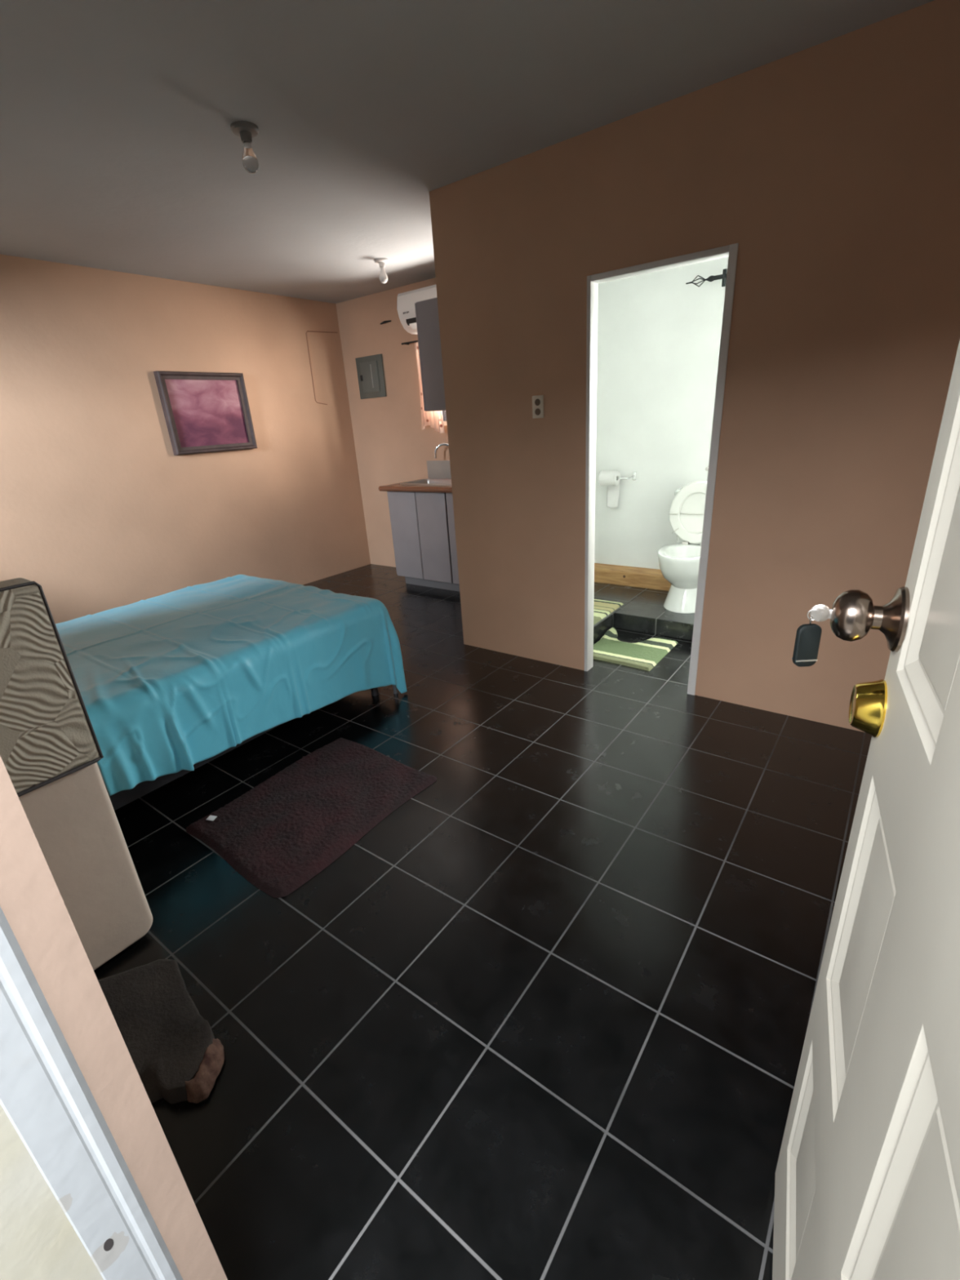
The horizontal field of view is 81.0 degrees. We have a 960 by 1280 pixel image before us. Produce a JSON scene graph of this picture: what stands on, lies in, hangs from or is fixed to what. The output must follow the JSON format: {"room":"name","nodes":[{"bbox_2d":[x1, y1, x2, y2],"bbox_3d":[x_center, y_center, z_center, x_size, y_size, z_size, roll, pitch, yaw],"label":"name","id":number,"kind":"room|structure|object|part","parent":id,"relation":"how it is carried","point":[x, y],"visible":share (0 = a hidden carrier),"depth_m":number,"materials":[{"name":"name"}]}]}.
{"room":"studio apartment","nodes":[
{"label":"studio apartment","id":0,"kind":"room"},
{"bbox_2d":[0,1104,103,1279],"bbox_3d":[-1.733,-0.208,1.218,5.026,2.501,0.197,12,26,35],"label":"wall","id":1,"kind":"structure","parent":0,"point":[38,1242],"depth_m":0.59,"materials":[{"name":"white paint"}]},
{"bbox_2d":[0,906,182,1279],"bbox_3d":[-0.159,0.312,0.276,0.799,2.025,0.066,12,26,35],"label":"trim","id":2,"kind":"structure","parent":1,"relation":"attached to","point":[46,1096],"depth_m":0.61,"materials":[{"name":"white paint"}]},
{"bbox_2d":[0,755,227,1279],"bbox_3d":[-1.662,-0.247,1.306,5.026,2.501,0.043,12,26,35],"label":"wall","id":3,"kind":"structure","parent":0,"point":[32,903],"depth_m":0.61,"materials":[{"name":"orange paint"}]},
{"bbox_2d":[772,339,959,1279],"bbox_3d":[0.335,0.230,0.442,0.114,1.967,0.746,8,24,27],"label":"door","id":4,"kind":"structure","parent":3,"relation":"in","point":[867,1178],"depth_m":0.54,"materials":[{"name":"white paint"}]},
{"bbox_2d":[791,604,831,666],"bbox_3d":[0.422,-0.005,0.701,0.049,0.083,0.017,3,22,17],"label":"key","id":5,"kind":"object","parent":4,"relation":"hanging from","point":[807,639],"visible":0.94,"depth_m":0.70,"materials":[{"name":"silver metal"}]},
{"bbox_3d":[0.423,-0.032,0.686,0.041,0.022,0.004,8,24,27],"label":"blade","id":6,"kind":"part","parent":5,"relation":"part of","materials":[{"name":"silver metal"}]},
{"bbox_3d":[0.463,-0.029,0.671,0.076,0.076,0.076,12,26,35],"label":"knob","id":7,"kind":"part","parent":4,"relation":"part of","materials":[{"name":"silver metal"}]},
{"bbox_2d":[0,253,370,623],"bbox_3d":[-2.557,-1.324,4.217,0.092,2.501,4.377,12,26,35],"label":"wall","id":8,"kind":"structure","parent":0,"point":[99,510],"depth_m":4.21,"materials":[{"name":"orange paint"}]},
{"bbox_2d":[153,370,257,455],"bbox_3d":[-2.163,-1.818,4.495,0.057,0.589,0.702,12,26,35],"label":"framed picture","id":9,"kind":"object","parent":8,"relation":"attached to","point":[204,412],"visible":1,"depth_m":4.47,"materials":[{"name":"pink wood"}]},
{"bbox_2d":[306,330,337,404],"bbox_3d":[-1.452,-2.572,5.320,0.008,0.636,0.385,12,26,35],"label":"cable","id":10,"kind":"object","parent":8,"relation":"attached to","point":[307,331],"visible":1,"depth_m":5.20,"materials":[{"name":"brown plastic"}]},
{"bbox_2d":[335,277,449,567],"bbox_3d":[-0.265,-1.812,5.081,2.446,2.501,0.107,12,26,35],"label":"wall","id":11,"kind":"structure","parent":0,"point":[392,446],"depth_m":5.31,"materials":[{"name":"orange paint"}]},
{"bbox_2d":[355,353,386,399],"bbox_3d":[-1.034,-2.482,5.306,0.348,0.360,0.032,12,26,35],"label":"box","id":12,"kind":"object","parent":11,"relation":"attached to","point":[370,369],"visible":1,"depth_m":5.29,"materials":[{"name":"grey metal"}]},
{"bbox_3d":[-1.038,-2.480,5.301,0.226,0.262,0.009,12,26,35],"label":"door","id":13,"kind":"part","parent":12,"relation":"part of","materials":[{"name":"grey metal"}]},
{"bbox_2d":[380,320,391,324],"bbox_3d":[-0.847,-2.827,4.997,0.131,0.020,0.034,12,26,35],"label":"wall hook","id":14,"kind":"object","parent":11,"relation":"attached to","point":[384,322],"visible":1,"depth_m":4.98,"materials":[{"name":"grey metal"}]},
{"bbox_2d":[401,340,417,344],"bbox_3d":[-0.128,-2.486,4.554,1.342,0.013,0.068,12,26,35],"label":"curtain rod","id":15,"kind":"object","parent":11,"relation":"attached to","point":[415,341],"visible":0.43,"depth_m":4.86,"materials":[{"name":"grey metal"}]},
{"bbox_2d":[414,342,444,433],"bbox_3d":[-0.443,-2.192,4.899,0.250,0.738,0.034,12,26,35],"label":"curtain","id":16,"kind":"object","parent":15,"relation":"hanging from","point":[434,419],"visible":0.33,"depth_m":4.96,"materials":[{"name":"fabric"}]},
{"bbox_2d":[396,284,436,334],"bbox_3d":[-0.261,-2.662,4.472,0.881,0.290,0.231,12,26,35],"label":"air conditioner","id":17,"kind":"object","parent":11,"relation":"attached to","point":[406,301],"visible":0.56,"depth_m":4.56,"materials":[{"name":"white plastic"}]},
{"bbox_2d":[405,317,416,325],"bbox_3d":[-0.309,-2.560,4.432,0.726,0.044,0.023,12,26,35],"label":"vent","id":18,"kind":"object","parent":17,"relation":"attached to","point":[409,321],"depth_m":4.61,"materials":[{"name":"black plastic"}]},
{"bbox_2d":[426,460,451,479],"bbox_3d":[-0.011,-1.497,4.934,1.190,0.162,0.015,12,26,35],"label":"backsplash","id":19,"kind":"structure","parent":11,"relation":"attached to","point":[441,469],"depth_m":5.18,"materials":[{"name":"grey metal"}]},
{"bbox_2d":[0,0,934,303],"bbox_3d":[-0.564,-2.111,2.304,5.209,0.107,4.484,12,26,35],"label":"ceiling","id":20,"kind":"structure","parent":0,"point":[120,152],"depth_m":2.06,"materials":[{"name":"paint"}]},
{"bbox_2d":[230,120,258,173],"bbox_3d":[-0.904,-1.911,2.193,0.104,0.143,0.104,12,26,35],"label":"ceiling lamp","id":21,"kind":"object","parent":20,"relation":"attached to","point":[246,131],"visible":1,"depth_m":2.18,"materials":[{"name":"grey ceramic"}]},
{"bbox_3d":[-0.903,-1.890,2.202,0.060,0.098,0.060,12,26,35],"label":"bulb","id":22,"kind":"part","parent":21,"relation":"part of","materials":[{"name":"clear glass"}]},
{"bbox_2d":[374,257,389,283],"bbox_3d":[-0.696,-2.640,4.027,0.104,0.143,0.104,12,26,35],"label":"ceiling lamp","id":23,"kind":"object","parent":20,"relation":"attached to","point":[381,261],"visible":1,"depth_m":4.01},
{"bbox_3d":[-0.695,-2.619,4.036,0.060,0.098,0.060,12,26,35],"label":"bulb","id":24,"kind":"part","parent":23,"relation":"part of","materials":[{"name":"white glass"}]},
{"bbox_2d":[93,564,871,1279],"bbox_3d":[-0.405,0.307,3.247,5.209,0.092,4.484,12,26,35],"label":"floor","id":25,"kind":"structure","parent":0,"point":[547,1017],"depth_m":1.52,"materials":[{"name":"black tile"}]},
{"bbox_2d":[0,577,152,970],"bbox_3d":[-1.260,0.390,1.525,0.437,1.109,0.317,12,26,35],"label":"refrigerator","id":26,"kind":"object","parent":25,"relation":"on","point":[51,752],"visible":0.8,"depth_m":1.43,"materials":[{"name":"beige metal"}]},
{"bbox_2d":[97,959,224,1103],"bbox_3d":[-0.839,0.972,1.417,0.547,0.052,0.279,12,26,35],"label":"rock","id":27,"kind":"object","parent":25,"relation":"on","point":[175,1052],"visible":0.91,"depth_m":1.40,"materials":[{"name":"brown stone"}]},
{"bbox_2d":[97,684,397,810],"bbox_3d":[-1.530,0.223,2.773,1.324,0.546,1.790,12,26,35],"label":"bed","id":28,"kind":"object","parent":25,"relation":"on","point":[119,799],"visible":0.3,"depth_m":2.14,"materials":[{"name":"fabric"}]},
{"bbox_2d":[55,574,407,795],"bbox_3d":[-1.404,0.143,2.882,1.440,0.573,1.489,12,26,35],"label":"sheet","id":29,"kind":"object","parent":28,"relation":"on","point":[170,682],"visible":0.94,"depth_m":2.47,"materials":[{"name":"teal fabric"}]},
{"bbox_3d":[-0.594,0.232,3.125,0.055,0.159,0.055,12,26,35],"label":"leg","id":30,"kind":"part","parent":28,"relation":"part of","materials":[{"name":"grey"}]},
{"bbox_3d":[-0.479,0.225,3.125,0.030,0.159,0.030,12,26,35],"label":"leg","id":31,"kind":"part","parent":28,"relation":"part of","materials":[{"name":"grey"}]},
{"bbox_2d":[186,737,436,897],"bbox_3d":[-0.660,0.643,2.262,0.649,0.027,0.804,12,26,35],"label":"rug","id":32,"kind":"object","parent":25,"relation":"on","point":[287,828],"visible":1,"depth_m":2.18,"materials":[{"name":"brown fabric"}]},
{"bbox_2d":[386,491,459,591],"bbox_3d":[-0.055,-0.879,4.908,1.492,0.866,0.497,12,26,35],"label":"base cabinet","id":33,"kind":"object","parent":25,"relation":"on","point":[423,523],"visible":0.38,"depth_m":4.92,"materials":[{"name":"grey wood"}]},
{"bbox_3d":[-0.655,-1.053,5.312,0.006,0.762,0.496,12,26,35],"label":"panel","id":34,"kind":"part","parent":33,"relation":"part of","materials":[{"name":"grey laminate"}]},
{"bbox_3d":[-0.663,-0.940,5.043,0.323,0.772,0.018,12,26,35],"label":"cabinet door","id":35,"kind":"part","parent":33,"relation":"part of","materials":[{"name":"grey laminate"}]},
{"bbox_2d":[378,479,452,493],"bbox_3d":[-0.112,-1.295,4.723,1.517,0.043,0.576,12,26,35],"label":"countertop","id":36,"kind":"structure","parent":33,"relation":"on","point":[396,486],"depth_m":4.72,"materials":[{"name":"brown laminate"}]},
{"bbox_2d":[400,478,451,501],"bbox_3d":[-0.343,-1.300,4.925,0.647,0.177,0.372,12,26,35],"label":"sink","id":37,"kind":"object","parent":36,"relation":"in","point":[428,482],"visible":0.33,"depth_m":5.06,"materials":[{"name":"silver metal"}]},
{"bbox_2d":[434,443,448,458],"bbox_3d":[-0.286,-1.592,5.016,0.233,0.319,0.076,6,23,23],"label":"faucet","id":38,"kind":"object","parent":36,"relation":"on","point":[437,446],"visible":0.44,"depth_m":4.98,"materials":[{"name":"silver metal"}]},
{"bbox_3d":[-0.396,-0.883,4.854,0.324,0.772,0.018,12,26,35],"label":"cabinet door","id":39,"kind":"part","parent":33,"relation":"part of","materials":[{"name":"grey laminate"}]},
{"bbox_3d":[-0.095,-0.820,4.641,0.393,0.772,0.018,12,26,35],"label":"cabinet door","id":40,"kind":"part","parent":33,"relation":"part of","materials":[{"name":"grey laminate"}]},
{"bbox_2d":[593,626,678,671],"bbox_3d":[0.936,0.041,3.520,0.451,0.038,0.499,12,26,35],"label":"mat","id":41,"kind":"object","parent":25,"relation":"on","point":[645,655],"visible":0.95,"depth_m":3.46,"materials":[{"name":"green fabric"}]},
{"bbox_2d":[593,582,694,642],"bbox_3d":[1.440,-0.043,3.557,2.528,0.110,1.403,12,26,35],"label":"floor","id":42,"kind":"structure","parent":0,"point":[643,610],"depth_m":3.83,"materials":[{"name":"black tile"}]},
{"bbox_2d":[593,599,622,625],"bbox_3d":[0.648,-0.217,3.958,0.531,0.016,0.561,12,26,35],"label":"bath mat","id":43,"kind":"object","parent":42,"relation":"on","point":[602,608],"visible":0.16,"depth_m":3.92,"materials":[{"name":"green fabric"}]},
{"bbox_2d":[657,480,706,613],"bbox_3d":[1.419,-0.631,3.773,0.375,0.828,0.689,12,26,35],"label":"toilet","id":44,"kind":"object","parent":42,"relation":"on","point":[678,564],"visible":0.59,"depth_m":3.77,"materials":[{"name":"white ceramic"}]},
{"bbox_3d":[1.537,-1.014,3.825,0.366,0.037,0.223,12,26,35],"label":"cistern lid","id":45,"kind":"part","parent":44,"relation":"part of","materials":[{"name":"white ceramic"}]},
{"bbox_3d":[1.379,-0.405,3.783,0.357,0.406,0.509,12,26,35],"label":"bowl","id":46,"kind":"part","parent":44,"relation":"part of","materials":[{"name":"white ceramic"}]},
{"bbox_3d":[1.463,-0.855,3.768,0.375,0.413,0.046,12,26,35],"label":"lid","id":47,"kind":"part","parent":44,"relation":"part of","materials":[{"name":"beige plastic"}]},
{"bbox_2d":[594,257,728,568],"bbox_3d":[1.788,-1.404,3.689,2.580,2.501,0.092,12,26,35],"label":"wall","id":48,"kind":"structure","parent":0,"point":[659,334],"depth_m":3.95,"materials":[{"name":"white paint"}]},
{"bbox_2d":[616,471,636,479],"bbox_3d":[1.032,-1.235,4.241,0.271,0.061,0.100,12,26,35],"label":"toilet roll holder","id":49,"kind":"object","parent":48,"relation":"attached to","point":[634,473],"visible":0.52,"depth_m":4.19,"materials":[{"name":"silver metal"}]},
{"bbox_3d":[1.156,-1.229,4.204,0.027,0.061,0.009,12,26,35],"label":"mounting plate","id":50,"kind":"part","parent":49,"relation":"part of","materials":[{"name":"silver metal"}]},
{"bbox_2d":[594,563,671,591],"bbox_3d":[1.820,-0.371,3.996,2.528,0.134,0.092,12,26,35],"label":"baseboard","id":51,"kind":"structure","parent":48,"relation":"attached to","point":[641,577],"depth_m":4.41,"materials":[{"name":"brown wood"}]},
{"bbox_2d":[685,268,727,286],"bbox_3d":[1.899,-2.116,3.130,1.458,0.101,0.137,12,26,35],"label":"curtain rod","id":52,"kind":"object","parent":48,"relation":"attached to","point":[723,276],"visible":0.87,"depth_m":3.41,"materials":[{"name":"grey metal"}]},
{"bbox_2d":[429,0,959,732],"bbox_3d":[1.289,-1.143,3.104,2.629,2.501,1.409,12,26,35],"label":"wall partition","id":53,"kind":"structure","parent":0,"point":[833,166],"depth_m":2.32,"materials":[{"name":"orange paint"}]},
{"bbox_2d":[414,297,445,411],"bbox_3d":[-0.014,-1.840,3.672,0.349,0.604,0.802,12,26,35],"label":"upper cabinet","id":54,"kind":"object","parent":53,"relation":"attached to","point":[427,310],"visible":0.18,"depth_m":3.41,"materials":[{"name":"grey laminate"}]},
{"bbox_3d":[-0.252,-1.799,3.608,0.014,0.598,0.394,12,26,35],"label":"cabinet door","id":55,"kind":"part","parent":54,"relation":"part of","materials":[{"name":"grey laminate"}]},
{"bbox_2d":[532,395,543,418],"bbox_3d":[0.300,-1.206,2.907,0.067,0.108,0.010,12,26,35],"label":"wall socket","id":56,"kind":"object","parent":53,"relation":"attached to","point":[537,401],"visible":1,"depth_m":2.90,"materials":[{"name":"beige plastic"}]},
{"bbox_2d":[534,408,540,415],"bbox_3d":[0.299,-1.183,2.913,0.034,0.034,0.002,12,26,35],"label":"socket","id":57,"kind":"object","parent":56,"relation":"attached to","point":[537,411],"depth_m":2.91,"materials":[{"name":"brown plastic"}]},
{"bbox_2d":[534,398,540,405],"bbox_3d":[0.296,-1.226,2.896,0.034,0.034,0.002,12,26,35],"label":"socket","id":58,"kind":"object","parent":56,"relation":"attached to","point":[537,401],"depth_m":2.89,"materials":[{"name":"brown plastic"}]},
{"bbox_2d":[584,243,738,695],"bbox_3d":[0.830,-0.696,2.760,0.647,1.976,0.079,12,26,35],"label":"trim","id":59,"kind":"structure","parent":53,"relation":"attached to","point":[731,251],"depth_m":2.64,"materials":[{"name":"white paint"}]},
{"bbox_3d":[1.336,-1.154,3.126,2.580,2.501,1.436,12,26,35],"label":"wall","id":60,"kind":"structure","parent":0,"visible":0},
{"bbox_2d":[598,471,620,508],"bbox_3d":[0.985,-1.140,4.272,0.128,0.283,0.121,12,26,35],"label":"toilet roll","id":61,"kind":"object","parent":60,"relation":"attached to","point":[608,478],"visible":0.98,"depth_m":4.24,"materials":[{"name":"white paper"}]}
]}

